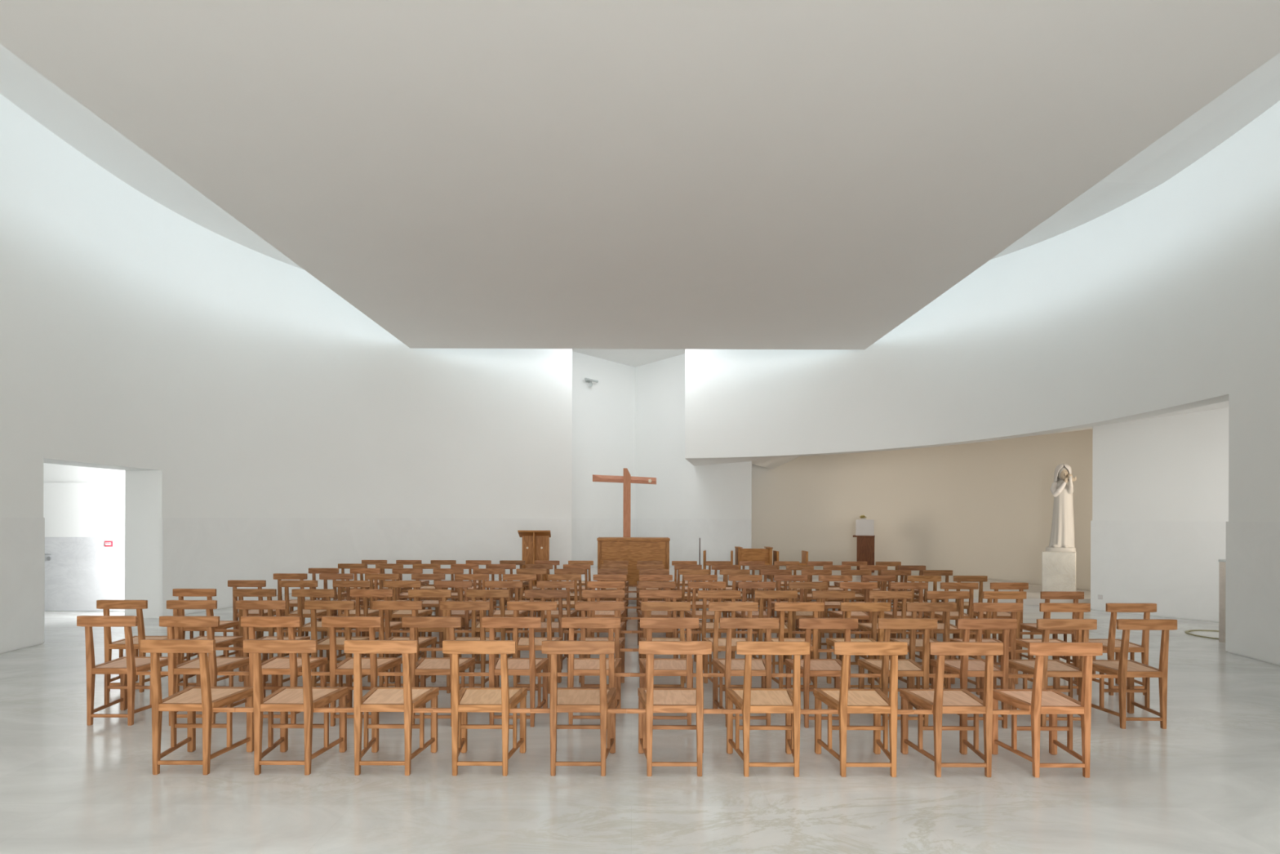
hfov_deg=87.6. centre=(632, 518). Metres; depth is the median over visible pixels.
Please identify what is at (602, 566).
wooden chair
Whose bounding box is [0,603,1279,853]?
floor
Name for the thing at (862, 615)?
wooden chair
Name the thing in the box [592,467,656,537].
cross
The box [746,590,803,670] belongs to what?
wooden chair
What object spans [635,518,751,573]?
trim
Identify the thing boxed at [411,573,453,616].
wooden chair
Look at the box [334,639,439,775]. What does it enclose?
wooden chair
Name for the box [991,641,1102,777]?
wooden chair
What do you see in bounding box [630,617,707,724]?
wooden chair
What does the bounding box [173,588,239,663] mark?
wooden chair
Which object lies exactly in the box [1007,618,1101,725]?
wooden chair
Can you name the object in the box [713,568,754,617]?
wooden chair
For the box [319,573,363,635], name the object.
wooden chair
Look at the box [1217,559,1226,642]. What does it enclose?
post
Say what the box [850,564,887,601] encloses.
wooden chair
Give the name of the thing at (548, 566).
wooden chair
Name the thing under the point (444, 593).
wooden chair
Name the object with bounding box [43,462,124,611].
wall
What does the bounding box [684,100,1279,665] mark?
wall
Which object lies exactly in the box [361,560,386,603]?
wooden chair
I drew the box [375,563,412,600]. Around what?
wooden chair
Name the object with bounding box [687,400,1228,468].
ceiling
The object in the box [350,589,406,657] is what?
wooden chair
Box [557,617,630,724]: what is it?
wooden chair
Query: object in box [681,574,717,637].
wooden chair
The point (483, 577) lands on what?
wooden chair
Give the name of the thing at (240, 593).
wooden chair
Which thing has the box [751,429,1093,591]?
wall
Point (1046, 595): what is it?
wooden chair
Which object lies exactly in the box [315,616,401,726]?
wooden chair
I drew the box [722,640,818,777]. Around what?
wooden chair
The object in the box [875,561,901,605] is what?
wooden chair
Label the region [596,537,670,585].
altar
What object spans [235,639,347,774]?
wooden chair
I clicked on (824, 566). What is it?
wooden chair
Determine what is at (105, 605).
wooden chair
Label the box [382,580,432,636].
wooden chair
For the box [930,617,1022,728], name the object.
wooden chair
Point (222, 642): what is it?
wooden chair
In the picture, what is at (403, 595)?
wooden chair
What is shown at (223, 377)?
wall
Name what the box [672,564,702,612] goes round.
wooden chair
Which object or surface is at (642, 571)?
wooden chair
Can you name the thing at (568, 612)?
wooden chair
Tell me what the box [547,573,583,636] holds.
wooden chair
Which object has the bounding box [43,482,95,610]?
door
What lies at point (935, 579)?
wooden chair
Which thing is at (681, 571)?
wooden chair
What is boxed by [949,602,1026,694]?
wooden chair
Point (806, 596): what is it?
wooden chair
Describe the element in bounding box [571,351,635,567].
wall
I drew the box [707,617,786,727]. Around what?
wooden chair
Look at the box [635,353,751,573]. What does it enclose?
wall
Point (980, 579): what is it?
wooden chair
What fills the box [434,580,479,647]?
wooden chair
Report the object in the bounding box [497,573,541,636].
wooden chair
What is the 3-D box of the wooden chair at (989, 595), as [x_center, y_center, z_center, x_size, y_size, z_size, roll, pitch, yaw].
[3.801,1.154,7.026,0.583,0.817,0.463,0,0,0]
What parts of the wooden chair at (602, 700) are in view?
leg, rail, seat rail, seat, seat rail, leg, rail, leg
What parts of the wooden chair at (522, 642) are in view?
leg, leg, seat rail, rail, seat, seat rail, leg, leg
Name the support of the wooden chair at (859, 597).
on the floor
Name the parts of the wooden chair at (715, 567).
leg, rail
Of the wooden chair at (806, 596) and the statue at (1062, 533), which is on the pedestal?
the statue at (1062, 533)
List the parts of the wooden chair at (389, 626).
leg, rail, seat rail, leg, seat, rail, leg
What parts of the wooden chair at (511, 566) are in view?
leg, rail, leg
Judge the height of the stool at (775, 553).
0.658 m
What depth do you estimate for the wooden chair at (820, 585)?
7.76 m
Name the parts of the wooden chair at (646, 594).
leg, leg, rail, seat rail, leg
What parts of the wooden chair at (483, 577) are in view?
leg, rail, leg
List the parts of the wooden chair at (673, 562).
leg, rail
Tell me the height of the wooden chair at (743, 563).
0.817 m
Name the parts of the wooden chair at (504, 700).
leg, rail, leg, rail, seat rail, seat, seat rail, leg, rail, leg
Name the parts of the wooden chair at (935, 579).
rail, leg, rail, leg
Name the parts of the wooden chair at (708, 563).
leg, rail, leg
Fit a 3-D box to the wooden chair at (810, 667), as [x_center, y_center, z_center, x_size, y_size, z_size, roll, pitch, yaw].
[1.447,1.146,5.142,0.584,0.817,0.463,0,0,0]
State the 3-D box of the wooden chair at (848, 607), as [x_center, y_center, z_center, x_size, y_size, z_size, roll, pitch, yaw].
[2.049,1.148,6.086,0.581,0.817,0.463,0,0,0]
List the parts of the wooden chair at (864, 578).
leg, rail, leg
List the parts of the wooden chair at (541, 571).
leg, rail, leg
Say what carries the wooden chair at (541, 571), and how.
on the floor
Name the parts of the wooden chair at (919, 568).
leg, rail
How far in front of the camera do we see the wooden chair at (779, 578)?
8.68 m
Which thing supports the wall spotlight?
attached to the wall at (603, 413)
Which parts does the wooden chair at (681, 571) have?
leg, rail, seat rail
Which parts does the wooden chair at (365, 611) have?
leg, rail, seat rail, seat, leg, rail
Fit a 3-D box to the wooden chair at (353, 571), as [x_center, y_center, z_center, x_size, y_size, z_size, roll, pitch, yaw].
[-3.853,1.129,9.846,0.604,0.817,0.463,0,0,0]
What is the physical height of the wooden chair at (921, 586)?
0.817 m
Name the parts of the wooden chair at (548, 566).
leg, rail, leg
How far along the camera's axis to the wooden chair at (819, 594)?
6.81 m
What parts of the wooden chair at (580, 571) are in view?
rail, seat rail, leg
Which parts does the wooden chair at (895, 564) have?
leg, rail, leg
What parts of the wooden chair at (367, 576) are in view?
leg, rail, leg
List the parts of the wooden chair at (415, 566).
rail, seat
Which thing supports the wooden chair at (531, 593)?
on the floor
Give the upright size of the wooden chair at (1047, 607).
0.817 m
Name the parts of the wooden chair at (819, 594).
leg, leg, seat rail, rail, leg, leg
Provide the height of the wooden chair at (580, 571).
0.817 m
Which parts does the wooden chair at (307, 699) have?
leg, rail, rail, seat rail, leg, seat, leg, seat rail, rail, leg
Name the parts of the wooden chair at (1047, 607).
leg, rail, seat rail, seat, leg, leg, rail, leg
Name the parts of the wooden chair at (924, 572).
rail, leg, rail, leg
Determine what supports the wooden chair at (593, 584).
on the floor
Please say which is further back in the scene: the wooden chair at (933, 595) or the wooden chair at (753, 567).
the wooden chair at (753, 567)
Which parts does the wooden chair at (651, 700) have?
leg, rail, leg, seat rail, seat, seat rail, rail, leg, leg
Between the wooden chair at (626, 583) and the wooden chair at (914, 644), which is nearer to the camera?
the wooden chair at (914, 644)
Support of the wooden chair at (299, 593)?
on the floor
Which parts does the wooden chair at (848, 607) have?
leg, rail, leg, seat rail, seat, rail, leg, leg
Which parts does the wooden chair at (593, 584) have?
leg, seat rail, rail, seat, rail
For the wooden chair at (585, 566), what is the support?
on the floor
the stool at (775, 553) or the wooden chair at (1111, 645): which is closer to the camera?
the wooden chair at (1111, 645)
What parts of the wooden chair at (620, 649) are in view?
leg, rail, seat, seat rail, leg, rail, leg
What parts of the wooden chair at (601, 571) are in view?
seat rail, rail, leg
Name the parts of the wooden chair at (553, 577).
leg, rail, seat rail, seat, leg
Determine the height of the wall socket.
0.070 m
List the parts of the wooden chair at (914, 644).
rail, seat rail, leg, seat, seat rail, rail, leg, leg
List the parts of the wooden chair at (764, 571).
leg, rail, leg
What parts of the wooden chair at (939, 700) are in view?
leg, rail, seat rail, leg, seat, leg, seat rail, rail, rail, leg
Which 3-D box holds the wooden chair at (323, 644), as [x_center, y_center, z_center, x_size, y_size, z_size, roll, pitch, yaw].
[-2.665,1.133,6.083,0.598,0.817,0.463,0,0,0]
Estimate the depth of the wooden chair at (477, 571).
9.62 m
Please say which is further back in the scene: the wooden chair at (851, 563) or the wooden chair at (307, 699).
the wooden chair at (851, 563)
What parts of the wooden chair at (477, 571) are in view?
leg, rail, leg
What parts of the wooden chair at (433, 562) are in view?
rail, leg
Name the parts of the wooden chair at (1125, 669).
leg, rail, seat rail, leg, seat, leg, rail, seat rail, rail, leg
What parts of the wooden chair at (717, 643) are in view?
leg, rail, leg, seat rail, seat, seat rail, rail, leg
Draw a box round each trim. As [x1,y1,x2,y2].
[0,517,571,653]
[95,537,124,610]
[571,518,635,566]
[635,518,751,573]
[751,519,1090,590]
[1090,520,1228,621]
[1225,521,1279,664]
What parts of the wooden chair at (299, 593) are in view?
leg, seat, rail, seat rail, leg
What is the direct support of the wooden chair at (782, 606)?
on the floor
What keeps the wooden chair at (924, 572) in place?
on the floor
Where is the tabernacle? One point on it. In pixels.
(863, 526)
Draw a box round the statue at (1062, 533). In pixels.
[1045,463,1076,551]
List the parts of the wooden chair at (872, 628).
leg, rail, seat, leg, seat rail, rail, leg, leg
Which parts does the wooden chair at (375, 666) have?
leg, rail, leg, rail, seat rail, seat, leg, seat rail, rail, leg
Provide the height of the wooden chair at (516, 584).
0.817 m
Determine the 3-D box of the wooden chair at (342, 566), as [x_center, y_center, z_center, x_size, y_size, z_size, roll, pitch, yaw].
[-4.405,1.127,10.786,0.517,0.817,0.463,0,0,0]
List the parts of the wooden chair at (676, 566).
leg, rail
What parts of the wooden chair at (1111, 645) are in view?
leg, rail, seat rail, leg, seat, leg, seat rail, rail, rail, leg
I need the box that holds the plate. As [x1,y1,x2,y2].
[104,541,112,546]
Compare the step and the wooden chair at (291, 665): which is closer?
the wooden chair at (291, 665)
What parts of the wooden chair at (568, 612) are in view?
leg, seat rail, rail, seat, leg, rail, leg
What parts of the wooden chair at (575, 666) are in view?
leg, rail, seat rail, seat, seat rail, leg, rail, leg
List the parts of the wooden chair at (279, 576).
leg, rail, leg, seat rail, seat, leg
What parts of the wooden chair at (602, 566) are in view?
rail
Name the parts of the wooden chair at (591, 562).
rail, leg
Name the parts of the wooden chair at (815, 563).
rail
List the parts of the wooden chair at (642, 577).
rail, leg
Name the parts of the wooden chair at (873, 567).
rail, rail, leg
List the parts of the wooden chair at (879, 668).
leg, rail, seat rail, leg, seat, seat rail, rail, leg, rail, leg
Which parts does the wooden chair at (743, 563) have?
rail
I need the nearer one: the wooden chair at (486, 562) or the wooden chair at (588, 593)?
the wooden chair at (588, 593)
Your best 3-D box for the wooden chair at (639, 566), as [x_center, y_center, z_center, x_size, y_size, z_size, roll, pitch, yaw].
[0.289,1.142,10.787,0.587,0.817,0.463,0,0,0]
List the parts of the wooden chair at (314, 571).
leg, rail, leg, rail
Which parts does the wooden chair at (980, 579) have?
leg, rail, leg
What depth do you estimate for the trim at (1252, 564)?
7.45 m
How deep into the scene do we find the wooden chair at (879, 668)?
4.95 m
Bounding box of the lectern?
[517,530,551,590]
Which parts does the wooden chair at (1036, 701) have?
leg, rail, seat rail, leg, seat, leg, seat rail, rail, rail, leg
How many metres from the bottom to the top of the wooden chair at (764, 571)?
0.817 m
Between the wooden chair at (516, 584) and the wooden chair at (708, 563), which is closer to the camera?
the wooden chair at (516, 584)
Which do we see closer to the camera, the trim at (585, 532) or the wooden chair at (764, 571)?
the wooden chair at (764, 571)
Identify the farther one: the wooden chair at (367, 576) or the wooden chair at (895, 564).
the wooden chair at (895, 564)
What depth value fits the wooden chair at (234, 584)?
7.76 m
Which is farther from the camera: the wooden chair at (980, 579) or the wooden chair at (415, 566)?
the wooden chair at (415, 566)
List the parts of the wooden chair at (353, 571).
leg, rail, leg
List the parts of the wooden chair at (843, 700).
leg, rail, leg, seat rail, seat, seat rail, rail, leg, rail, leg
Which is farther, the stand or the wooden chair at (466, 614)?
the stand
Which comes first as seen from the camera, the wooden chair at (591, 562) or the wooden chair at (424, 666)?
the wooden chair at (424, 666)
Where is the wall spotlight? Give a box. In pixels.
[584,377,598,386]
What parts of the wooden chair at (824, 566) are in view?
seat, seat rail, rail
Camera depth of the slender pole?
14.99 m
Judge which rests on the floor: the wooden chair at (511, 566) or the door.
the wooden chair at (511, 566)
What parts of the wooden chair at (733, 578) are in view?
leg, leg, rail, leg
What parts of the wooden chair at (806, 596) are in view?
leg, seat rail, rail, leg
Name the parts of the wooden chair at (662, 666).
leg, rail, leg, seat rail, seat, rail, seat rail, leg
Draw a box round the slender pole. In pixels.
[698,537,700,564]
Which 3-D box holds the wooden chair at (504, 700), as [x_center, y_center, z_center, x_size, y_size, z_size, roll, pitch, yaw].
[-0.915,1.139,4.203,0.589,0.817,0.463,0,0,0]
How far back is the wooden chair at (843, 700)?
4.01 m
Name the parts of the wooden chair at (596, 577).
leg, rail, leg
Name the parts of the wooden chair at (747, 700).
leg, rail, leg, seat rail, seat, seat rail, rail, leg, rail, leg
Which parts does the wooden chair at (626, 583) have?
rail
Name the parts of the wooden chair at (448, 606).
leg, rail, seat, seat rail, leg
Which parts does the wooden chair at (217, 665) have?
leg, seat rail, rail, rail, leg, seat, leg, seat rail, rail, leg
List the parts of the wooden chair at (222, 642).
leg, rail, leg, seat, seat rail, rail, leg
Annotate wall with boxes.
[0,93,572,653]
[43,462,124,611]
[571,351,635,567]
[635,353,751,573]
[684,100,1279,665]
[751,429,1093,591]
[1092,407,1228,622]
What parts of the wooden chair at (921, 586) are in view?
rail, leg, seat, seat rail, rail, leg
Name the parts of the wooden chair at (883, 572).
leg, rail, leg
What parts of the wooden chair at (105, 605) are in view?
leg, rail, rail, seat rail, leg, seat, leg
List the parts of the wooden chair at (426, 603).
rail, seat, seat rail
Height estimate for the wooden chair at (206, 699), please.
0.817 m
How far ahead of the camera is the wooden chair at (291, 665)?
4.96 m
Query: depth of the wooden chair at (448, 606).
5.88 m
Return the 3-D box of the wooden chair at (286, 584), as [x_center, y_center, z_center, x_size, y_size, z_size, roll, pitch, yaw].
[-3.873,1.129,7.965,0.608,0.817,0.463,0,0,0]
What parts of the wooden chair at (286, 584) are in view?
leg, rail, seat rail, seat, leg, rail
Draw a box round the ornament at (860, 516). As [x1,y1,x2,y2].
[859,515,866,519]
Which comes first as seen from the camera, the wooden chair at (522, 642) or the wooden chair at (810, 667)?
the wooden chair at (810, 667)
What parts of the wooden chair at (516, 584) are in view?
leg, seat rail, rail, seat, leg, rail, leg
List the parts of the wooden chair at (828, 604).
leg, seat, seat rail, rail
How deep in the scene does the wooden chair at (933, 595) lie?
6.82 m
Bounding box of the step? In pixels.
[264,566,1090,604]
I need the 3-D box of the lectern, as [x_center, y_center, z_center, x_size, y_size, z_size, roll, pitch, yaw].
[-1.950,0.829,13.327,0.630,1.189,0.580,0,0,-6]
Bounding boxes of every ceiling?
[0,0,1279,349]
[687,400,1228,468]
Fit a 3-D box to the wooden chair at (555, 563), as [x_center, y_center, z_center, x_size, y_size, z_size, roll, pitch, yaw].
[-1.477,1.137,11.725,0.589,0.817,0.463,0,0,0]
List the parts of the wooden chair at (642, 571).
rail, seat rail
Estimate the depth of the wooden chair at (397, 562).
11.50 m
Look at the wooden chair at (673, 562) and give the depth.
11.50 m
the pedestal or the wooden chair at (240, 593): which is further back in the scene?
the pedestal
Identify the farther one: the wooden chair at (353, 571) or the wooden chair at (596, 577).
the wooden chair at (353, 571)
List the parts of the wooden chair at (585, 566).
rail, seat rail, leg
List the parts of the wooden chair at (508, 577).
leg, rail, leg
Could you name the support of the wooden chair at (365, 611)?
on the floor
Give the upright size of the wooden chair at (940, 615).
0.817 m
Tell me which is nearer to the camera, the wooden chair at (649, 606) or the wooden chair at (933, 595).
the wooden chair at (649, 606)
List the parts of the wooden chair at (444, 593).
leg, leg, rail, seat rail, leg, leg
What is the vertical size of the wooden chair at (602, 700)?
0.817 m
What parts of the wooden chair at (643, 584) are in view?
leg, rail, leg, seat, rail, seat rail, leg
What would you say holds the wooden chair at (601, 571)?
on the floor
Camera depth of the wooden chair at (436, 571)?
9.62 m
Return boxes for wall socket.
[1097,595,1102,599]
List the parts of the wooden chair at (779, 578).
leg, rail, leg, leg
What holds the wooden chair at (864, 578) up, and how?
on the floor
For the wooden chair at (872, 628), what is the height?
0.817 m
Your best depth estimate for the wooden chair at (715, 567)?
10.56 m
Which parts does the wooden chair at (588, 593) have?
leg, seat rail, rail, leg, rail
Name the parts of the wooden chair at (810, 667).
leg, rail, leg, seat rail, seat, seat rail, rail, leg, rail, leg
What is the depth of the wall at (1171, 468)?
10.71 m
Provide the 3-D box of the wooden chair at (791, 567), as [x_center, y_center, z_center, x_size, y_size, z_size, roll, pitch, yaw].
[2.654,1.150,10.784,0.587,0.817,0.463,0,0,0]
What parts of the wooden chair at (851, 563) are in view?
rail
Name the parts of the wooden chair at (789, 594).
leg, seat rail, rail, leg, leg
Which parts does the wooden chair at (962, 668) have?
leg, rail, seat rail, leg, seat, leg, seat rail, rail, rail, leg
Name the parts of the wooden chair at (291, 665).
leg, rail, rail, leg, seat rail, seat, leg, seat rail, rail, leg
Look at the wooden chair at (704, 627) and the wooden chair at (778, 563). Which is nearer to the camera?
the wooden chair at (704, 627)
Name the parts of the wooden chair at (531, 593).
leg, rail, seat rail, seat, leg, leg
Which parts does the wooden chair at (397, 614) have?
leg, leg, rail, seat rail, seat, rail, leg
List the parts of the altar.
panel, panel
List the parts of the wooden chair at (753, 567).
leg, rail, leg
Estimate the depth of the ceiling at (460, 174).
6.17 m
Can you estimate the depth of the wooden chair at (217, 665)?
4.96 m
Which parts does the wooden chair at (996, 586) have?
rail, seat, leg, seat rail, rail, leg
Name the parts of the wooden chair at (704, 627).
leg, rail, leg, seat, seat rail, rail, leg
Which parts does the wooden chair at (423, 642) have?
leg, leg, rail, seat, seat rail, leg, rail, leg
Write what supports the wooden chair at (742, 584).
on the floor
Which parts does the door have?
panel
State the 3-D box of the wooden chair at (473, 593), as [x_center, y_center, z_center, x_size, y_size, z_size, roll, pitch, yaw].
[-1.475,1.137,7.025,0.593,0.817,0.463,0,0,0]
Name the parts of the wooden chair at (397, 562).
rail, rail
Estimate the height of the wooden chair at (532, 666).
0.817 m
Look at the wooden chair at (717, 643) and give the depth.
5.88 m
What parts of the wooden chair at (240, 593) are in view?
leg, rail, leg, seat rail, leg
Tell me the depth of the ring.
9.15 m
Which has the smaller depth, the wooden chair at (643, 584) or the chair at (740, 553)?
the wooden chair at (643, 584)
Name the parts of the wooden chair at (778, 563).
leg, rail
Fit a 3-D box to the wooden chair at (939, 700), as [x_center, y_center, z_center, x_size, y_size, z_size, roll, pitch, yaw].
[2.000,1.148,4.205,0.581,0.817,0.463,0,0,0]
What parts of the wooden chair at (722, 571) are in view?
leg, rail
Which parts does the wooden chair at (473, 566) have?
leg, rail, leg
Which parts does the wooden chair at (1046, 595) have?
leg, seat, rail, leg, leg, seat rail, rail, leg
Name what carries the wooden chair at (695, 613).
on the floor
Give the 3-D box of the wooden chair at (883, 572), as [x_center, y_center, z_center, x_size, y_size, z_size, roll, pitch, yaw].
[3.809,1.154,9.845,0.585,0.817,0.463,0,0,0]
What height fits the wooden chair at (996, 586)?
0.817 m
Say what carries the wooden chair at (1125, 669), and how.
on the floor
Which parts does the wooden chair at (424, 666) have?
leg, rail, leg, rail, seat rail, seat, seat rail, leg, rail, leg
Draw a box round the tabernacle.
[855,519,874,535]
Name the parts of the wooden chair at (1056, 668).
leg, rail, seat rail, seat, leg, leg, seat rail, rail, rail, leg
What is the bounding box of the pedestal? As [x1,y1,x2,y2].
[1041,551,1076,591]
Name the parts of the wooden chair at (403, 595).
leg, seat rail, rail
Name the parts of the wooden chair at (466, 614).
leg, rail, seat rail, seat, leg, rail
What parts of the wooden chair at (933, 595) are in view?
leg, seat rail, seat, rail, leg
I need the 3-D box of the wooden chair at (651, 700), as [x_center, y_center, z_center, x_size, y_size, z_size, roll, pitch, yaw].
[0.256,1.142,4.204,0.581,0.817,0.463,0,0,0]
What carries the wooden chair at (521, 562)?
on the floor
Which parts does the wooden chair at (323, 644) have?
leg, rail, leg, rail, seat rail, seat, leg, seat rail, leg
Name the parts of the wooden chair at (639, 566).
leg, rail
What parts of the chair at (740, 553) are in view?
panel, backrest, panel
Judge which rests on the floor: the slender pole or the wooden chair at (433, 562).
the wooden chair at (433, 562)
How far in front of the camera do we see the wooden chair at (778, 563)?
11.50 m
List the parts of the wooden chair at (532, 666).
leg, leg, rail, seat rail, seat, seat rail, leg, rail, leg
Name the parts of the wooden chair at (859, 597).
rail, seat rail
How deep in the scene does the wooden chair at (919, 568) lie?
10.56 m
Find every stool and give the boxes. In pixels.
[702,550,733,568]
[773,550,808,577]
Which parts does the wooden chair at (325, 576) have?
leg, rail, leg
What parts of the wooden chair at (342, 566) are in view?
leg, rail, leg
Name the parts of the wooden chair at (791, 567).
rail, leg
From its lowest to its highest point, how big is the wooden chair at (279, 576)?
0.817 m
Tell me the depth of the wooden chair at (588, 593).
6.81 m
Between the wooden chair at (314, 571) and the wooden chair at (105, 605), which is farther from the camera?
the wooden chair at (314, 571)
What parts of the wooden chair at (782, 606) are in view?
leg, seat rail, seat, rail, leg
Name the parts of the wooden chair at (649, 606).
leg, seat rail, seat, rail, leg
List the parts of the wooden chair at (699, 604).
leg, seat, seat rail, rail, leg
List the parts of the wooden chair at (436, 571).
leg, rail, seat rail, leg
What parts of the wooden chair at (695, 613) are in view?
rail, leg, seat, seat rail, rail, leg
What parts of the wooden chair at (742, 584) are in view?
rail, leg, seat, seat rail, rail, leg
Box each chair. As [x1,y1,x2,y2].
[76,615,177,725]
[96,600,168,692]
[140,639,253,774]
[159,615,248,725]
[166,600,243,692]
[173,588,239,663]
[227,579,284,646]
[227,588,297,659]
[230,600,310,686]
[235,616,327,723]
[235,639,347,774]
[273,573,322,635]
[279,580,334,640]
[287,588,351,657]
[304,600,370,686]
[308,568,346,620]
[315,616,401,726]
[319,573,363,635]
[333,580,384,650]
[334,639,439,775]
[337,563,374,608]
[346,568,384,615]
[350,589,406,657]
[360,573,409,629]
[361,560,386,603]
[372,600,436,686]
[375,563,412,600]
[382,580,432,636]
[391,568,431,615]
[394,616,475,726]
[395,560,429,600]
[402,589,462,657]
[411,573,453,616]
[413,564,448,615]
[426,560,456,599]
[429,568,470,620]
[432,640,530,775]
[433,600,499,693]
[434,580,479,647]
[451,564,482,600]
[455,573,497,636]
[460,589,513,669]
[466,560,496,599]
[470,568,511,609]
[473,617,550,726]
[484,580,529,636]
[488,564,519,609]
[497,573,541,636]
[499,560,528,604]
[506,600,562,693]
[511,568,551,600]
[518,589,575,669]
[523,564,555,615]
[529,640,626,776]
[532,560,561,599]
[533,581,577,651]
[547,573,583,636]
[555,568,591,617]
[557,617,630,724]
[563,564,591,609]
[568,560,593,592]
[574,601,632,687]
[575,589,631,657]
[586,581,631,637]
[593,574,632,636]
[595,568,633,621]
[600,564,631,600]
[603,560,632,604]
[626,640,722,776]
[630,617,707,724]
[631,564,663,612]
[631,581,675,644]
[631,590,686,661]
[632,560,662,586]
[632,574,672,636]
[632,601,690,687]
[633,568,672,600]
[670,560,697,601]
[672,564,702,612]
[676,568,710,621]
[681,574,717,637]
[684,581,731,651]
[691,590,746,670]
[702,601,758,687]
[705,560,732,600]
[707,564,742,612]
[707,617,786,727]
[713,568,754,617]
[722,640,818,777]
[724,574,767,637]
[734,546,773,578]
[735,560,764,605]
[735,581,779,637]
[746,564,776,616]
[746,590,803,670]
[758,568,792,622]
[764,601,830,693]
[766,574,807,637]
[768,560,799,600]
[780,564,813,601]
[784,582,826,648]
[785,617,865,728]
[796,569,835,616]
[801,590,859,661]
[803,561,835,600]
[809,574,852,637]
[813,640,914,777]
[815,564,850,613]
[826,602,890,688]
[828,582,877,638]
[831,569,873,622]
[834,561,866,586]
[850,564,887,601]
[850,575,899,637]
[854,591,916,662]
[857,617,937,725]
[872,569,915,610]
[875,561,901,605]
[876,582,928,641]
[887,564,925,613]
[888,602,956,688]
[897,575,941,631]
[899,641,1009,777]
[908,591,973,659]
[913,569,952,622]
[924,582,978,641]
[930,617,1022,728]
[937,575,987,625]
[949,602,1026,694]
[968,591,1029,671]
[973,582,1028,649]
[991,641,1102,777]
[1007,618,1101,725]
[1014,602,1090,694]
[1019,591,1084,666]
[1073,603,1156,695]
[1077,618,1177,728]
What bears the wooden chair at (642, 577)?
on the floor
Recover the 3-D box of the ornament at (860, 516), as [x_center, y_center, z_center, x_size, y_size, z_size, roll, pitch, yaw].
[6.246,-0.027,18.091,0.185,0.124,0.163,0,0,-33]
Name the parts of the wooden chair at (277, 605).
leg, rail, leg, leg, seat, seat rail, rail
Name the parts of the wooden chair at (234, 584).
leg, rail, seat rail, leg, seat, rail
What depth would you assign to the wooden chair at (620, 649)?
5.88 m
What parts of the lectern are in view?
panel, panel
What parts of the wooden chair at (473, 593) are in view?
leg, leg, rail, seat rail, leg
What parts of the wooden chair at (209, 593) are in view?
leg, rail, seat rail, leg, leg, seat, rail, leg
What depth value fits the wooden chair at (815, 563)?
11.50 m
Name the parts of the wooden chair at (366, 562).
rail, leg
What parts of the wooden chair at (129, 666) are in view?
leg, rail, seat rail, rail, leg, leg, seat, seat rail, rail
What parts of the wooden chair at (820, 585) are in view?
leg, seat, seat rail, rail, leg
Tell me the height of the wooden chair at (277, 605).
0.817 m
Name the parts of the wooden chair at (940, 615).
rail, leg, seat, rail, seat rail, leg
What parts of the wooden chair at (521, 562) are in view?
rail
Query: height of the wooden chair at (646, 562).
0.817 m
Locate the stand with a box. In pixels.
[853,534,875,572]
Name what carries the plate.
attached to the wall at (109, 483)
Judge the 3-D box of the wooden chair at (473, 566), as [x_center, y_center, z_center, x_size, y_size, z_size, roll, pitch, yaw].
[-2.658,1.133,10.784,0.597,0.817,0.463,0,0,0]
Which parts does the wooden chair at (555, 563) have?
rail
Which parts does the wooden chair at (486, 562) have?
rail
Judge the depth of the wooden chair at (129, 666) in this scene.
4.96 m
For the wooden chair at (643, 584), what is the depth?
7.76 m
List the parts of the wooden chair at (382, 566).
leg, rail, leg, rail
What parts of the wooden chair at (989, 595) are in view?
leg, seat rail, leg, rail, leg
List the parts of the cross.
arm, arm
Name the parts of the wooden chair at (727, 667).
leg, rail, leg, seat rail, seat, seat rail, rail, leg, leg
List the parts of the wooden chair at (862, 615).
leg, rail, leg, seat, rail, seat rail, leg, leg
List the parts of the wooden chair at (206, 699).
leg, rail, rail, seat rail, leg, seat, leg, seat rail, rail, leg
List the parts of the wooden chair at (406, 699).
leg, rail, leg, rail, seat rail, seat, seat rail, leg, rail, leg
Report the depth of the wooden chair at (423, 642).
5.89 m
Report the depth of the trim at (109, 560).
10.89 m
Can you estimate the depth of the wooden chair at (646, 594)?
6.81 m
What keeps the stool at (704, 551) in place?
on the step
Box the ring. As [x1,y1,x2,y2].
[1185,629,1218,639]
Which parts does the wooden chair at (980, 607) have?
leg, rail, seat, leg, leg, rail, leg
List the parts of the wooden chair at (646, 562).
rail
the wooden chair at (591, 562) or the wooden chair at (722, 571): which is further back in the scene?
the wooden chair at (591, 562)

